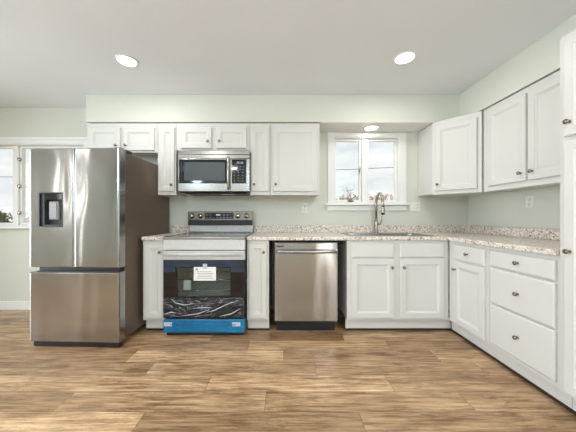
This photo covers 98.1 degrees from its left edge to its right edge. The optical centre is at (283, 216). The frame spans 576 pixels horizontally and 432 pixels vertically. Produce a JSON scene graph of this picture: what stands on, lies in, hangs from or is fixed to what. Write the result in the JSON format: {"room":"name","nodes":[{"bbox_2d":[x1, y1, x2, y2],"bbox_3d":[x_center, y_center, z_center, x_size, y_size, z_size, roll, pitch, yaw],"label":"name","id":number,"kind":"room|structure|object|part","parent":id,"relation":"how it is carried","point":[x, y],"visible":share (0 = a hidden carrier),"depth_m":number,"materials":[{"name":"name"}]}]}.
{"room":"kitchen","nodes":[
{"label":"kitchen","id":0,"kind":"room"},
{"bbox_2d":[0,108,467,309],"bbox_3d":[-1.237,-0.101,3.095,7.226,2.438,0.150,0,0,0],"label":"wall","id":1,"kind":"structure","parent":0,"point":[15,269],"depth_m":3.02,"materials":[{"name":"grey paint"}]},
{"bbox_2d":[0,301,29,309],"bbox_3d":[-3.450,1.067,3.013,2.500,0.103,0.014,0,0,0],"label":"baseboard","id":2,"kind":"structure","parent":1,"relation":"attached to","point":[4,305],"depth_m":3.01,"materials":[{"name":"white wood"}]},
{"bbox_2d":[0,137,86,228],"bbox_3d":[-3.197,-0.410,3.053,1.955,1.094,0.195,0,0,0],"label":"window","id":3,"kind":"structure","parent":1,"relation":"in","point":[19,145],"depth_m":3.04,"materials":[{"name":"white wood"}]},
{"bbox_3d":[-3.661,-0.385,3.075,0.742,0.964,0.040,0,0,0],"label":"sash","id":4,"kind":"part","parent":3,"relation":"part of","materials":[{"name":"white wood"}]},
{"bbox_3d":[-3.197,0.127,2.998,1.955,0.021,0.085,0,0,0],"label":"sill","id":5,"kind":"part","parent":3,"relation":"part of","materials":[{"name":"white wood"}]},
{"bbox_3d":[-3.185,-0.421,3.002,1.930,1.072,0.034,0,0,0],"label":"casing","id":6,"kind":"part","parent":3,"relation":"part of","materials":[{"name":"white wood"}]},
{"bbox_3d":[-2.824,-0.385,3.075,0.812,0.964,0.040,0,0,0],"label":"sash","id":7,"kind":"part","parent":3,"relation":"part of","materials":[{"name":"white wood"}]},
{"bbox_2d":[87,123,157,157],"bbox_3d":[-1.755,-0.859,2.841,0.766,0.317,0.349,0,0,0],"label":"upper cabinet","id":8,"kind":"object","parent":1,"relation":"attached to","point":[141,139],"visible":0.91,"depth_m":2.71,"materials":[{"name":"white wood"}]},
{"bbox_3d":[-1.939,-0.843,2.705,0.338,0.246,0.020,0,0,0],"label":"door","id":9,"kind":"part","parent":8,"relation":"part of","materials":[{"name":"white wood"}]},
{"bbox_3d":[-1.570,-0.843,2.705,0.340,0.246,0.020,0,0,0],"label":"door","id":10,"kind":"part","parent":8,"relation":"part of","materials":[{"name":"white wood"}]},
{"bbox_2d":[158,123,186,196],"bbox_3d":[-1.270,-0.628,2.841,0.198,0.777,0.349,0,0,0],"label":"upper cabinet","id":11,"kind":"object","parent":1,"relation":"attached to","point":[167,152],"visible":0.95,"depth_m":2.70,"materials":[{"name":"white wood"}]},
{"bbox_3d":[-1.270,-0.628,2.725,0.198,0.777,0.020,0,0,0],"label":"frame","id":12,"kind":"part","parent":11,"relation":"part of","materials":[{"name":"white wood"}]},
{"bbox_3d":[-1.262,-0.621,2.705,0.158,0.686,0.020,0,0,0],"label":"door","id":13,"kind":"part","parent":11,"relation":"part of","materials":[{"name":"white wood"}]},
{"bbox_2d":[171,225,188,232],"bbox_3d":[-1.246,0.144,3.004,0.222,0.088,0.020,0,0,0],"label":"backsplash","id":14,"kind":"structure","parent":1,"relation":"attached to","point":[174,228],"depth_m":2.99,"materials":[{"name":"beige stone"}]},
{"bbox_2d":[176,123,249,150],"bbox_3d":[-0.770,-0.872,2.841,0.796,0.291,0.349,0,0,0],"label":"upper cabinet","id":15,"kind":"object","parent":1,"relation":"attached to","point":[189,136],"visible":0.89,"depth_m":2.70,"materials":[{"name":"white wood"}]},
{"bbox_3d":[-0.945,-0.855,2.705,0.330,0.226,0.020,0,0,0],"label":"door","id":16,"kind":"part","parent":15,"relation":"part of","materials":[{"name":"white wood"}]},
{"bbox_2d":[178,150,249,195],"bbox_3d":[-0.744,-0.477,2.804,0.762,0.456,0.412,0,0,0],"label":"microwave","id":17,"kind":"object","parent":15,"relation":"attached to","point":[200,172],"visible":1,"depth_m":2.65,"materials":[{"name":"silver metal"}]},
{"bbox_3d":[-0.859,-0.482,2.643,0.506,0.254,0.003,0,0,0],"label":"door glass","id":18,"kind":"part","parent":17,"relation":"part of","materials":[{"name":"black glass"}]},
{"bbox_3d":[-0.846,-0.445,2.667,0.559,0.347,0.044,0,0,0],"label":"door","id":19,"kind":"part","parent":17,"relation":"part of","materials":[{"name":"metal"}]},
{"bbox_3d":[-0.744,-0.662,2.667,0.762,0.085,0.044,0,0,0],"label":"vent panel","id":20,"kind":"part","parent":17,"relation":"part of","materials":[{"name":"metal"}]},
{"bbox_3d":[-0.587,-0.462,2.622,0.022,0.349,0.047,0,0,0],"label":"handle","id":21,"kind":"part","parent":17,"relation":"part of","materials":[{"name":"metal"}]},
{"bbox_3d":[-0.475,-0.482,2.643,0.153,0.254,0.003,0,0,0],"label":"key panel","id":22,"kind":"part","parent":17,"relation":"part of","materials":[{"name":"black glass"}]},
{"bbox_3d":[-0.464,-0.445,2.667,0.201,0.347,0.044,0,0,0],"label":"control panel","id":23,"kind":"part","parent":17,"relation":"part of","materials":[{"name":"metal"}]},
{"bbox_3d":[-0.568,-0.855,2.705,0.328,0.226,0.020,0,0,0],"label":"door","id":24,"kind":"part","parent":15,"relation":"part of","materials":[{"name":"white wood"}]},
{"bbox_2d":[250,123,270,196],"bbox_3d":[-0.260,-0.628,2.841,0.218,0.777,0.349,0,0,0],"label":"upper cabinet","id":25,"kind":"object","parent":1,"relation":"attached to","point":[259,132],"visible":0.98,"depth_m":2.70,"materials":[{"name":"white wood"}]},
{"bbox_2d":[270,123,319,196],"bbox_3d":[0.119,-0.628,2.841,0.535,0.777,0.349,0,0,0],"label":"upper cabinet","id":26,"kind":"object","parent":1,"relation":"attached to","point":[294,147],"visible":1,"depth_m":2.71,"materials":[{"name":"white wood"}]},
{"bbox_2d":[302,203,307,212],"bbox_3d":[0.250,-0.109,3.014,0.072,0.116,0.010,0,0,0],"label":"wall outlet","id":27,"kind":"object","parent":1,"relation":"attached to","point":[304,205],"visible":1,"depth_m":3.01,"materials":[{"name":"white plastic"}]},
{"bbox_2d":[86,14,575,131],"bbox_3d":[0.044,-1.173,1.210,4.364,0.293,3.620,0,0,0],"label":"soffit","id":28,"kind":"object","parent":1,"relation":"attached to","point":[540,60],"depth_m":2.70,"materials":[{"name":"white paint"}]},
{"bbox_2d":[324,132,409,210],"bbox_3d":[0.985,-0.547,3.053,1.010,0.941,0.195,0,0,0],"label":"window","id":29,"kind":"structure","parent":1,"relation":"in","point":[399,203],"depth_m":3.00,"materials":[{"name":"white wood"}]},
{"bbox_3d":[0.776,-0.566,3.075,0.337,0.772,0.040,0,0,0],"label":"sash","id":30,"kind":"part","parent":29,"relation":"part of","materials":[{"name":"white wood"}]},
{"bbox_3d":[0.985,-0.150,2.998,1.010,0.021,0.085,0,0,0],"label":"sill","id":31,"kind":"part","parent":29,"relation":"part of","materials":[{"name":"white wood"}]},
{"bbox_3d":[0.995,-0.566,3.085,0.810,0.808,0.130,0,0,0],"label":"frame","id":32,"kind":"part","parent":29,"relation":"part of","materials":[{"name":"white wood"}]},
{"bbox_3d":[1.194,-0.566,3.075,0.377,0.772,0.040,0,0,0],"label":"sash","id":33,"kind":"part","parent":29,"relation":"part of","materials":[{"name":"white wood"}]},
{"bbox_2d":[320,122,432,131],"bbox_3d":[1.002,-1.024,2.860,1.219,0.005,0.318,0,0,0],"label":"soffit","id":34,"kind":"structure","parent":1,"relation":"attached to","point":[324,126],"depth_m":2.82,"materials":[{"name":"white paint"}]},
{"bbox_2d":[364,125,378,130],"bbox_3d":[1.000,-1.016,2.860,0.172,0.010,0.172,0,0,0],"label":"recessed light","id":35,"kind":"object","parent":34,"relation":"in","point":[370,127],"visible":1,"depth_m":2.83,"materials":[{"name":"white plastic"}]},
{"bbox_2d":[254,225,559,239],"bbox_3d":[0.932,0.144,2.224,2.576,0.088,1.580,0,0,0],"label":"backsplash","id":36,"kind":"structure","parent":1,"relation":"attached to","point":[550,234],"depth_m":2.99,"materials":[{"name":"beige stone"}]},
{"bbox_2d":[410,202,419,210],"bbox_3d":[1.585,-0.125,3.015,0.118,0.116,0.009,0,0,0],"label":"switch plate","id":37,"kind":"object","parent":1,"relation":"attached to","point":[414,206],"visible":1,"depth_m":3.01,"materials":[{"name":"white plastic"}]},
{"bbox_2d":[418,111,499,195],"bbox_3d":[1.910,-0.628,2.706,0.620,0.777,0.618,0,0,0],"label":"upper cabinet","id":38,"kind":"object","parent":1,"relation":"attached to","point":[450,151],"visible":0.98,"depth_m":2.57,"materials":[{"name":"white wood"}]},
{"bbox_3d":[1.741,-0.621,2.545,0.020,0.686,0.359,0,0,-44],"label":"door","id":39,"kind":"part","parent":38,"relation":"part of","materials":[{"name":"white wood"}]},
{"bbox_3d":[1.756,-0.628,2.556,0.018,0.777,0.424,0,0,-44],"label":"frame","id":40,"kind":"part","parent":38,"relation":"part of","materials":[{"name":"white wood"}]},
{"bbox_2d":[0,310,575,431],"bbox_3d":[-1.237,1.179,0.300,7.226,0.122,5.740,0,0,0],"label":"floor","id":41,"kind":"structure","parent":0,"point":[339,379],"depth_m":1.65,"materials":[{"name":"brown wood"}]},
{"bbox_2d":[30,147,168,347],"bbox_3d":[-1.775,0.259,2.558,0.790,1.718,0.861,0,0,2],"label":"refrigerator","id":42,"kind":"object","parent":41,"relation":"on","point":[91,209],"visible":0.95,"depth_m":2.14,"materials":[{"name":"metal"}]},
{"bbox_3d":[-2.077,-0.062,2.172,0.030,0.280,0.040,0,0,2],"label":"panel","id":43,"kind":"part","parent":42,"relation":"part of","materials":[{"name":"grey plastic"}]},
{"bbox_3d":[-1.989,-0.079,2.179,0.392,1.022,0.080,0,0,2],"label":"door","id":44,"kind":"part","parent":42,"relation":"part of","materials":[{"name":"metal"}]},
{"bbox_3d":[-1.977,-0.174,2.165,0.159,0.055,0.046,0,0,2],"label":"control panel","id":45,"kind":"part","parent":42,"relation":"part of","materials":[{"name":"black glass"}]},
{"bbox_3d":[-1.790,0.771,2.171,0.790,0.598,0.080,0,0,2],"label":"freezer drawer","id":46,"kind":"part","parent":42,"relation":"part of","materials":[{"name":"metal"}]},
{"bbox_3d":[-1.592,-0.079,2.163,0.392,1.022,0.080,0,0,2],"label":"door","id":47,"kind":"part","parent":42,"relation":"part of","materials":[{"name":"metal"}]},
{"bbox_2d":[143,240,164,329],"bbox_3d":[-1.247,0.672,2.686,0.222,0.892,0.649,0,0,0],"label":"base cabinet","id":48,"kind":"object","parent":41,"relation":"on","point":[153,250],"visible":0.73,"depth_m":2.39,"materials":[{"name":"white wood"}]},
{"bbox_2d":[141,225,188,239],"bbox_3d":[-1.246,0.162,2.698,0.224,0.124,0.632,0,0,0],"label":"countertop","id":49,"kind":"structure","parent":48,"relation":"on","point":[175,229],"depth_m":2.99,"materials":[{"name":"beige stone"}]},
{"bbox_2d":[163,211,252,334],"bbox_3d":[-0.746,0.526,2.629,0.762,1.184,0.712,0,0,0],"label":"range","id":50,"kind":"object","parent":41,"relation":"on","point":[218,239],"visible":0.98,"depth_m":2.33,"materials":[{"name":"silver metal"}]},
{"bbox_2d":[184,280,190,289],"bbox_3d":[-0.935,0.655,2.420,0.070,0.098,0.016,0,0,0],"label":"booklet","id":51,"kind":"object","parent":50,"relation":"in","point":[187,283],"visible":0.8,"depth_m":2.41,"materials":[{"name":"white paper"}]},
{"bbox_2d":[163,250,244,317],"bbox_3d":[-0.746,0.627,2.521,0.756,0.625,0.498,0,0,0],"label":"oven","id":52,"kind":"object","parent":50,"relation":"in","point":[224,297],"depth_m":2.33,"materials":[{"name":"glass"}]},
{"bbox_3d":[-0.746,1.015,2.351,0.758,0.126,0.054,0,0,0],"label":"drawer","id":53,"kind":"part","parent":50,"relation":"part of","materials":[{"name":"blue plastic"}]},
{"bbox_3d":[-0.746,0.260,2.354,0.762,0.097,0.048,0,0,0],"label":"panel","id":54,"kind":"part","parent":50,"relation":"part of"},
{"bbox_2d":[194,264,215,280],"bbox_3d":[-0.736,0.513,2.325,0.206,0.157,0.003,0,0,0],"label":"tag","id":55,"kind":"object","parent":50,"relation":"attached to","point":[204,273],"visible":1,"depth_m":2.32,"materials":[{"name":"white paper"}]},
{"bbox_2d":[163,233,252,239],"bbox_3d":[-0.746,0.197,2.628,0.762,0.027,0.604,0,0,0],"label":"cooktop","id":56,"kind":"object","parent":50,"relation":"in","point":[184,236],"depth_m":2.38,"materials":[{"name":"glass"}]},
{"bbox_3d":[-0.746,-0.014,2.936,0.762,0.104,0.016,0,0,0],"label":"control panel","id":57,"kind":"part","parent":50,"relation":"part of","materials":[{"name":"metal"}]},
{"bbox_2d":[247,240,271,329],"bbox_3d":[-0.251,0.672,2.686,0.210,0.892,0.649,0,0,0],"label":"base cabinet","id":58,"kind":"object","parent":41,"relation":"on","point":[259,252],"visible":0.97,"depth_m":2.40,"materials":[{"name":"white wood"}]},
{"bbox_3d":[-0.250,0.612,2.400,0.168,0.716,0.020,0,0,0],"label":"door","id":59,"kind":"part","parent":58,"relation":"part of","materials":[{"name":"white wood"}]},
{"bbox_2d":[275,240,337,329],"bbox_3d":[0.212,0.678,2.636,0.605,0.880,0.618,0,0,0],"label":"dishwasher","id":60,"kind":"object","parent":41,"relation":"on","point":[306,271],"visible":0.98,"depth_m":2.38,"materials":[{"name":"silver metal"}]},
{"bbox_2d":[275,240,333,241],"bbox_3d":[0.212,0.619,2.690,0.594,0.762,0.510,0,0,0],"label":"control panel","id":61,"kind":"object","parent":60,"relation":"in","point":[276,240],"depth_m":2.44,"materials":[{"name":"black plastic"}]},
{"bbox_3d":[0.212,1.057,2.482,0.570,0.114,0.045,0,0,0],"label":"toe panel","id":62,"kind":"part","parent":60,"relation":"part of","materials":[{"name":"black plastic"}]},
{"bbox_3d":[0.212,0.327,2.358,0.592,0.034,0.061,0,0,0],"label":"handle","id":63,"kind":"part","parent":60,"relation":"part of","materials":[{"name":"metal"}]},
{"bbox_2d":[334,240,450,329],"bbox_3d":[1.125,0.672,2.686,1.037,0.892,0.649,0,0,0],"label":"base cabinet","id":64,"kind":"object","parent":41,"relation":"on","point":[383,284],"visible":0.96,"depth_m":2.40,"materials":[{"name":"white wood"}]},
{"bbox_3d":[0.852,0.319,2.400,0.408,0.138,0.020,0,0,0],"label":"drawer","id":65,"kind":"part","parent":64,"relation":"part of","materials":[{"name":"white wood"}]},
{"bbox_3d":[0.852,0.686,2.400,0.408,0.567,0.020,0,0,0],"label":"door","id":66,"kind":"part","parent":64,"relation":"part of","materials":[{"name":"white wood"}]},
{"bbox_2d":[247,225,559,255],"bbox_3d":[0.931,0.162,2.223,2.577,0.124,1.582,0,0,0],"label":"countertop","id":67,"kind":"structure","parent":64,"relation":"on","point":[534,240],"depth_m":2.46,"materials":[{"name":"beige stone"}]},
{"bbox_2d":[373,192,384,232],"bbox_3d":[1.097,-0.048,2.835,0.098,0.470,0.240,0,0,0],"label":"faucet","id":68,"kind":"object","parent":67,"relation":"on","point":[376,223],"visible":0.99,"depth_m":2.91,"materials":[{"name":"silver metal"}]},
{"bbox_3d":[1.080,-0.117,2.830,0.032,0.331,0.221,0,0,-1],"label":"spout","id":69,"kind":"part","parent":68,"relation":"part of","materials":[{"name":"silver metal"}]},
{"bbox_2d":[342,233,433,235],"bbox_3d":[1.070,0.272,2.672,0.840,0.182,0.424,0,0,0],"label":"sink","id":70,"kind":"object","parent":67,"relation":"in","point":[348,234],"visible":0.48,"depth_m":2.82,"materials":[{"name":"metal"}]},
{"bbox_3d":[1.324,0.319,2.400,0.420,0.138,0.020,0,0,0],"label":"drawer","id":71,"kind":"part","parent":64,"relation":"part of","materials":[{"name":"white wood"}]},
{"bbox_3d":[1.324,0.686,2.400,0.420,0.567,0.020,0,0,0],"label":"door","id":72,"kind":"part","parent":64,"relation":"part of","materials":[{"name":"white wood"}]},
{"bbox_2d":[449,241,496,360],"bbox_3d":[1.881,0.672,2.194,0.679,0.892,0.518,0,0,0],"label":"base cabinet","id":73,"kind":"object","parent":41,"relation":"on","point":[469,264],"visible":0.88,"depth_m":2.12,"materials":[{"name":"white wood"}]},
{"bbox_3d":[1.580,0.320,2.140,0.020,0.136,0.355,0,0,0],"label":"drawer","id":74,"kind":"part","parent":73,"relation":"part of","materials":[{"name":"white wood"}]},
{"bbox_3d":[1.580,0.686,2.140,0.020,0.567,0.355,0,0,0],"label":"door","id":75,"kind":"part","parent":73,"relation":"part of","materials":[{"name":"white wood"}]},
{"bbox_2d":[490,247,572,411],"bbox_3d":[1.881,0.672,1.681,0.679,0.892,0.504,0,0,0],"label":"base cabinet","id":76,"kind":"object","parent":41,"relation":"on","point":[524,286],"visible":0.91,"depth_m":1.62,"materials":[{"name":"white wood"}]},
{"bbox_3d":[1.580,0.811,1.680,0.020,0.298,0.454,0,0,0],"label":"drawer","id":77,"kind":"part","parent":76,"relation":"part of","materials":[{"name":"white wood"}]},
{"bbox_3d":[1.580,0.517,1.680,0.020,0.265,0.454,0,0,0],"label":"drawer","id":78,"kind":"part","parent":76,"relation":"part of","materials":[{"name":"white wood"}]},
{"bbox_3d":[1.580,0.312,1.680,0.020,0.121,0.454,0,0,0],"label":"drawer","id":79,"kind":"part","parent":76,"relation":"part of","materials":[{"name":"white wood"}]},
{"bbox_2d":[560,29,575,414],"bbox_3d":[1.873,0.051,1.196,0.694,2.132,0.460,0,0,0],"label":"pantry cabinet","id":80,"kind":"object","parent":41,"relation":"on","point":[568,42],"visible":1,"depth_m":1.37,"materials":[{"name":"white wood"}]},
{"bbox_3d":[1.540,0.188,1.362,0.029,0.029,0.029,0,0,0],"label":"knob","id":81,"kind":"part","parent":80,"relation":"part of","materials":[{"name":"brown metal"}]},
{"bbox_3d":[1.540,-0.520,1.362,0.029,0.029,0.029,0,0,0],"label":"knob","id":82,"kind":"part","parent":80,"relation":"part of","materials":[{"name":"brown metal"}]},
{"bbox_3d":[1.565,0.275,1.196,0.020,1.390,0.392,0,0,0],"label":"door","id":83,"kind":"part","parent":80,"relation":"part of","materials":[{"name":"white wood"}]},
{"bbox_3d":[1.565,-0.715,1.196,0.020,0.540,0.392,0,0,0],"label":"door","id":84,"kind":"part","parent":80,"relation":"part of","materials":[{"name":"white wood"}]},
{"bbox_2d":[0,0,575,107],"bbox_3d":[-1.237,-1.380,0.300,7.226,0.120,5.740,0,0,0],"label":"ceiling","id":85,"kind":"structure","parent":0,"point":[54,53],"depth_m":1.91,"materials":[{"name":"paint"}]},
{"bbox_2d":[115,54,138,66],"bbox_3d":[-1.325,-1.315,2.110,0.172,0.010,0.172,0,0,0],"label":"recessed light","id":86,"kind":"object","parent":85,"relation":"in","point":[123,59],"visible":1,"depth_m":2.09,"materials":[{"name":"white plastic"}]},
{"bbox_2d":[393,51,415,63],"bbox_3d":[1.000,-1.315,2.070,0.172,0.010,0.172,0,0,0],"label":"recessed light","id":87,"kind":"object","parent":85,"relation":"in","point":[405,57],"visible":1,"depth_m":2.05,"materials":[{"name":"white plastic"}]},
{"bbox_2d":[468,186,559,228],"bbox_3d":[2.301,-0.101,0.300,0.150,2.438,5.440,0,0,0],"label":"wall","id":88,"kind":"structure","parent":0,"point":[502,209],"depth_m":2.38,"materials":[{"name":"grey paint"}]},
{"bbox_2d":[484,70,559,191],"bbox_3d":[2.035,-0.628,1.912,0.349,0.777,0.960,0,0,0],"label":"upper cabinet","id":89,"kind":"object","parent":88,"relation":"attached to","point":[522,130],"visible":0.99,"depth_m":1.97,"materials":[{"name":"white wood"}]},
{"bbox_3d":[1.900,-0.629,2.141,0.020,0.686,0.362,0,0,0],"label":"door","id":90,"kind":"part","parent":89,"relation":"part of","materials":[{"name":"white wood"}]},
{"bbox_3d":[1.900,-0.629,1.758,0.020,0.686,0.363,0,0,0],"label":"door","id":91,"kind":"part","parent":89,"relation":"part of","materials":[{"name":"white wood"}]},
{"bbox_2d":[526,195,533,208],"bbox_3d":[2.220,-0.135,2.262,0.010,0.116,0.072,0,0,0],"label":"wall outlet","id":92,"kind":"object","parent":88,"relation":"attached to","point":[529,199],"visible":1,"depth_m":2.26,"materials":[{"name":"white plastic"}]},
{"label":"outside","id":93,"kind":"structure","parent":0,"visible":0},
{"bbox_3d":[0.000,1.500,61.810,140.000,0.200,116.380,0,0,0],"label":"ground","id":94,"kind":"structure","parent":93,"visible":0},
{"bbox_2d":[0,209,12,222],"bbox_3d":[-13.733,0.514,11.977,1.447,1.789,1.288,0,0,0],"label":"bush","id":95,"kind":"object","parent":94,"relation":"on","point":[4,218],"visible":0.57,"depth_m":11.96,"materials":[{"name":"green plant"}]},
{"bbox_2d":[336,188,357,199],"bbox_3d":[2.713,-0.028,11.963,2.356,2.880,1.484,0,0,-25],"label":"bush","id":96,"kind":"object","parent":94,"relation":"on","point":[350,194],"visible":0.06,"depth_m":12.18,"materials":[{"name":"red plant"}]},
{"bbox_2d":[368,191,393,199],"bbox_3d":[5.095,0.028,12.027,2.166,2.771,2.144,0,0,0],"label":"bush","id":97,"kind":"object","parent":94,"relation":"on","point":[385,197],"visible":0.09,"depth_m":12.21,"materials":[{"name":"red plant"}]}
]}

